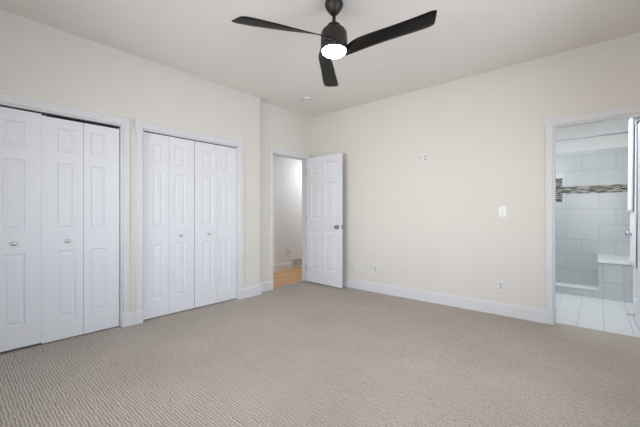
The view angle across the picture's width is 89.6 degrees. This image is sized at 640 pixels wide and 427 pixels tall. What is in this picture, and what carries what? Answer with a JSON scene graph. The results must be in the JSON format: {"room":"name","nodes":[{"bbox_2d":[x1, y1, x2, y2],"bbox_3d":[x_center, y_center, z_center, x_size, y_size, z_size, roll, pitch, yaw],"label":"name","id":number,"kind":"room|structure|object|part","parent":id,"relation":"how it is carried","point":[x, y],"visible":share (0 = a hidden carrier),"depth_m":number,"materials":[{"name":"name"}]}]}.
{"room":"empty bedroom","nodes":[
{"label":"empty bedroom","id":0,"kind":"room"},
{"bbox_2d":[0,9,259,311],"bbox_3d":[-2.111,-0.245,3.117,0.120,2.740,3.760,0,0,41],"label":"wall","id":1,"kind":"structure","parent":0,"point":[39,61],"depth_m":3.25,"materials":[{"name":"white paint"}]},
{"bbox_2d":[0,107,41,351],"bbox_3d":[-2.574,0.124,2.532,0.066,1.957,0.594,0,0,41],"label":"door","id":2,"kind":"structure","parent":1,"relation":"in","point":[20,130],"depth_m":2.66,"materials":[{"name":"white paint"}]},
{"bbox_2d":[0,105,119,127],"bbox_3d":[-2.400,-0.855,2.766,0.026,0.022,1.212,0,0,41],"label":"track","id":3,"kind":"object","parent":1,"relation":"attached to","point":[43,114],"visible":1,"depth_m":2.87,"materials":[{"name":"black metal"}]},
{"bbox_2d":[0,93,129,326],"bbox_3d":[-2.398,0.081,2.764,0.148,2.089,1.364,0,0,41],"label":"trim","id":4,"kind":"structure","parent":1,"relation":"attached to","point":[7,100],"depth_m":3.19,"materials":[{"name":"white paint"}]},
{"bbox_2d":[41,116,118,343],"bbox_3d":[-2.188,0.137,2.985,0.066,1.956,0.592,0,0,41],"label":"door","id":5,"kind":"structure","parent":1,"relation":"in","point":[80,161],"depth_m":2.97,"materials":[{"name":"white paint"}]},
{"bbox_2d":[122,309,142,326],"bbox_3d":[-1.891,1.054,3.262,0.024,0.142,0.183,0,0,41],"label":"baseboard","id":6,"kind":"structure","parent":1,"relation":"attached to","point":[134,317],"depth_m":3.25,"materials":[{"name":"white paint"}]},
{"bbox_2d":[143,132,193,319],"bbox_3d":[-1.668,0.127,3.588,0.066,1.972,0.571,0,0,41],"label":"door","id":7,"kind":"structure","parent":1,"relation":"in","point":[168,162],"depth_m":3.57,"materials":[{"name":"white paint"}]},
{"bbox_2d":[143,131,232,147],"bbox_3d":[-1.490,-0.861,3.821,0.020,0.010,1.167,0,0,41],"label":"track","id":8,"kind":"object","parent":1,"relation":"attached to","point":[143,131],"visible":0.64,"depth_m":3.73,"materials":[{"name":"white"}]},
{"bbox_2d":[135,119,243,309],"bbox_3d":[-1.489,0.081,3.817,0.148,2.089,1.329,0,0,41],"label":"trim","id":9,"kind":"structure","parent":1,"relation":"attached to","point":[140,126],"depth_m":3.48,"materials":[{"name":"white paint"}]},
{"bbox_2d":[194,141,235,307],"bbox_3d":[-1.288,0.127,4.027,0.066,1.972,0.579,0,0,41],"label":"door","id":10,"kind":"structure","parent":1,"relation":"in","point":[214,165],"depth_m":4.01,"materials":[{"name":"white paint"}]},
{"bbox_2d":[239,280,272,298],"bbox_3d":[-0.879,1.055,4.510,0.106,0.140,0.656,0,0,41],"label":"baseboard","id":11,"kind":"structure","parent":1,"relation":"attached to","point":[255,290],"depth_m":4.42,"materials":[{"name":"white paint"}]},
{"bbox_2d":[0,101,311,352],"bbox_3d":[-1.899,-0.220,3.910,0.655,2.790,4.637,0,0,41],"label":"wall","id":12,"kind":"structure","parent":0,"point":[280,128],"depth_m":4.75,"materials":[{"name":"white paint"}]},
{"bbox_2d":[264,208,267,215],"bbox_3d":[-0.780,-0.028,4.692,0.018,0.122,0.072,0,0,41],"label":"light switch","id":13,"kind":"object","parent":12,"relation":"attached to","point":[265,209],"visible":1,"depth_m":4.68,"materials":[{"name":"white plastic"}]},
{"bbox_2d":[270,147,310,280],"bbox_3d":[-0.490,0.071,5.111,0.148,2.107,0.886,0,0,41],"label":"trim","id":14,"kind":"structure","parent":12,"relation":"attached to","point":[276,152],"depth_m":5.34,"materials":[{"name":"white paint"}]},
{"bbox_2d":[306,153,342,287],"bbox_3d":[0.054,0.100,5.071,0.760,2.015,0.167,0,0,44],"label":"door","id":15,"kind":"structure","parent":12,"relation":"in","point":[324,218],"depth_m":5.01,"materials":[{"name":"white paint"}]},
{"bbox_2d":[273,155,301,267],"bbox_3d":[-0.799,-0.175,6.436,0.100,2.600,2.900,0,0,41],"label":"wall","id":16,"kind":"structure","parent":0,"point":[287,172],"depth_m":6.50,"materials":[{"name":"white paint"}]},
{"bbox_2d":[273,262,291,271],"bbox_3d":[-1.122,1.055,5.972,0.016,0.140,1.655,0,0,41],"label":"baseboard","id":17,"kind":"structure","parent":16,"relation":"attached to","point":[282,266],"depth_m":6.40,"materials":[{"name":"white paint"}]},
{"bbox_2d":[292,257,301,267],"bbox_3d":[-0.453,1.012,6.745,0.020,0.190,0.370,0,0,41],"label":"air vent","id":18,"kind":"object","parent":16,"relation":"in","point":[296,262],"visible":0.77,"depth_m":6.71,"materials":[{"name":"white plastic"}]},
{"bbox_2d":[0,267,639,426],"bbox_3d":[0.516,1.150,3.399,5.860,0.050,7.420,0,0,41],"label":"floor","id":19,"kind":"structure","parent":0,"point":[302,353],"depth_m":2.36,"materials":[{"name":"carpet"}]},
{"bbox_2d":[556,283,597,297],"bbox_3d":[3.351,1.062,4.649,0.998,0.125,0.133,0,0,41],"label":"shower curb","id":20,"kind":"object","parent":19,"relation":"on","point":[569,289],"visible":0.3,"depth_m":4.43,"materials":[{"name":"tile"}]},
{"bbox_2d":[598,254,632,302],"bbox_3d":[4.370,0.873,4.307,1.003,0.505,0.959,0,0,41],"label":"shower bench","id":21,"kind":"object","parent":19,"relation":"on","point":[615,272],"visible":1,"depth_m":4.18,"materials":[{"name":"tile"}]},
{"bbox_3d":[4.370,0.635,4.307,1.003,0.030,0.959,0,0,41],"label":"seat","id":22,"kind":"part","parent":21,"relation":"part of","materials":[{"name":"white stone"}]},
{"bbox_2d":[0,0,639,117],"bbox_3d":[-0.419,-1.665,2.499,5.900,0.100,5.037,0,0,41],"label":"ceiling","id":23,"kind":"structure","parent":0,"point":[199,38],"depth_m":2.94,"materials":[{"name":"white paint"}]},
{"bbox_2d":[303,97,310,102],"bbox_3d":[-0.184,-1.594,4.531,0.124,0.042,0.124,0,0,41],"label":"smoke detector","id":24,"kind":"object","parent":23,"relation":"attached to","point":[305,99],"visible":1,"depth_m":4.49,"materials":[{"name":"white plastic"}]},
{"bbox_2d":[232,0,436,86],"bbox_3d":[0.175,-1.408,2.336,1.266,0.414,1.317,0,0,41],"label":"ceiling fan","id":25,"kind":"object","parent":23,"relation":"hanging from","point":[334,45],"visible":1,"depth_m":2.35,"materials":[{"name":"black metal"}]},
{"bbox_3d":[-0.194,-1.269,2.220,0.797,0.068,0.133,0,0,-21],"label":"blade","id":26,"kind":"part","parent":25,"relation":"part of","materials":[{"name":"black wood"}]},
{"bbox_3d":[0.058,-1.269,2.824,0.133,0.068,0.797,0,0,9],"label":"blade","id":27,"kind":"part","parent":25,"relation":"part of","materials":[{"name":"black wood"}]},
{"bbox_2d":[322,45,345,58],"bbox_3d":[0.106,-1.221,2.449,0.182,0.040,0.182,0,0,41],"label":"diffuser","id":28,"kind":"object","parent":25,"relation":"attached to","point":[329,51],"depth_m":2.41,"materials":[{"name":"white glass"}]},
{"bbox_3d":[0.455,-1.269,2.304,0.797,0.068,0.133,0,0,39],"label":"blade","id":29,"kind":"part","parent":25,"relation":"part of","materials":[{"name":"black wood"}]},
{"bbox_2d":[312,32,639,308],"bbox_3d":[1.649,-0.245,3.969,4.890,2.740,0.110,0,0,41],"label":"wall","id":30,"kind":"structure","parent":0,"point":[435,225],"depth_m":3.84,"materials":[{"name":"white paint"}]},
{"bbox_2d":[373,265,377,272],"bbox_3d":[0.793,0.793,4.628,0.077,0.112,0.010,0,0,41],"label":"electrical outlet","id":31,"kind":"object","parent":30,"relation":"attached to","point":[375,267],"visible":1,"depth_m":4.62,"materials":[{"name":"white plastic"}]},
{"bbox_2d":[418,152,427,162],"bbox_3d":[1.325,-0.721,4.165,0.133,0.128,0.016,0,0,41],"label":"wall plate","id":32,"kind":"object","parent":30,"relation":"attached to","point":[422,157],"visible":1,"depth_m":4.16,"materials":[{"name":"white plastic"}]},
{"bbox_2d":[343,277,552,324],"bbox_3d":[1.108,1.055,4.353,3.318,0.140,0.016,0,0,41],"label":"baseboard","id":33,"kind":"structure","parent":30,"relation":"attached to","point":[493,307],"depth_m":3.87,"materials":[{"name":"white paint"}]},
{"bbox_2d":[497,280,503,290],"bbox_3d":[2.007,0.801,3.581,0.070,0.112,0.010,0,0,41],"label":"electrical outlet","id":34,"kind":"object","parent":30,"relation":"attached to","point":[500,284],"visible":1,"depth_m":3.58,"materials":[{"name":"white plastic"}]},
{"bbox_2d":[499,206,505,216],"bbox_3d":[2.019,-0.024,3.565,0.073,0.117,0.018,0,0,41],"label":"light switch","id":35,"kind":"object","parent":30,"relation":"attached to","point":[502,209],"visible":1,"depth_m":3.57,"materials":[{"name":"white plastic"}]},
{"bbox_2d":[544,105,639,324],"bbox_3d":[2.650,0.073,3.087,0.818,2.104,0.138,0,0,41],"label":"trim","id":36,"kind":"structure","parent":30,"relation":"attached to","point":[551,124],"depth_m":3.27,"materials":[{"name":"white paint"}]},
{"bbox_2d":[625,122,639,327],"bbox_3d":[3.158,0.111,3.179,0.172,2.000,0.655,0,0,38],"label":"door","id":37,"kind":"structure","parent":30,"relation":"in","point":[636,272],"depth_m":3.22,"materials":[{"name":"white paint"}]},
{"bbox_2d":[628,117,639,268],"bbox_3d":[3.271,-0.231,3.323,0.130,1.564,0.323,0,0,36],"label":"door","id":38,"kind":"structure","parent":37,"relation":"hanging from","point":[632,144],"depth_m":3.29,"materials":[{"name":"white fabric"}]},
{"bbox_2d":[556,118,639,285],"bbox_3d":[4.374,-0.175,5.067,2.000,2.600,0.192,0,0,41],"label":"wall","id":39,"kind":"structure","parent":0,"point":[593,216],"depth_m":5.06,"materials":[{"name":"white tile"}]},
{"bbox_3d":[2.746,-0.175,4.788,0.100,2.600,2.563,0,0,41],"label":"wall","id":40,"kind":"structure","parent":0,"visible":0},
{"bbox_2d":[556,131,628,140],"bbox_3d":[3.692,-1.035,4.277,1.996,0.060,0.060,0,0,41],"label":"shower rod","id":41,"kind":"object","parent":40,"relation":"attached to","point":[627,131],"visible":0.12,"depth_m":4.30,"materials":[{"name":"grey metal"}]}
]}

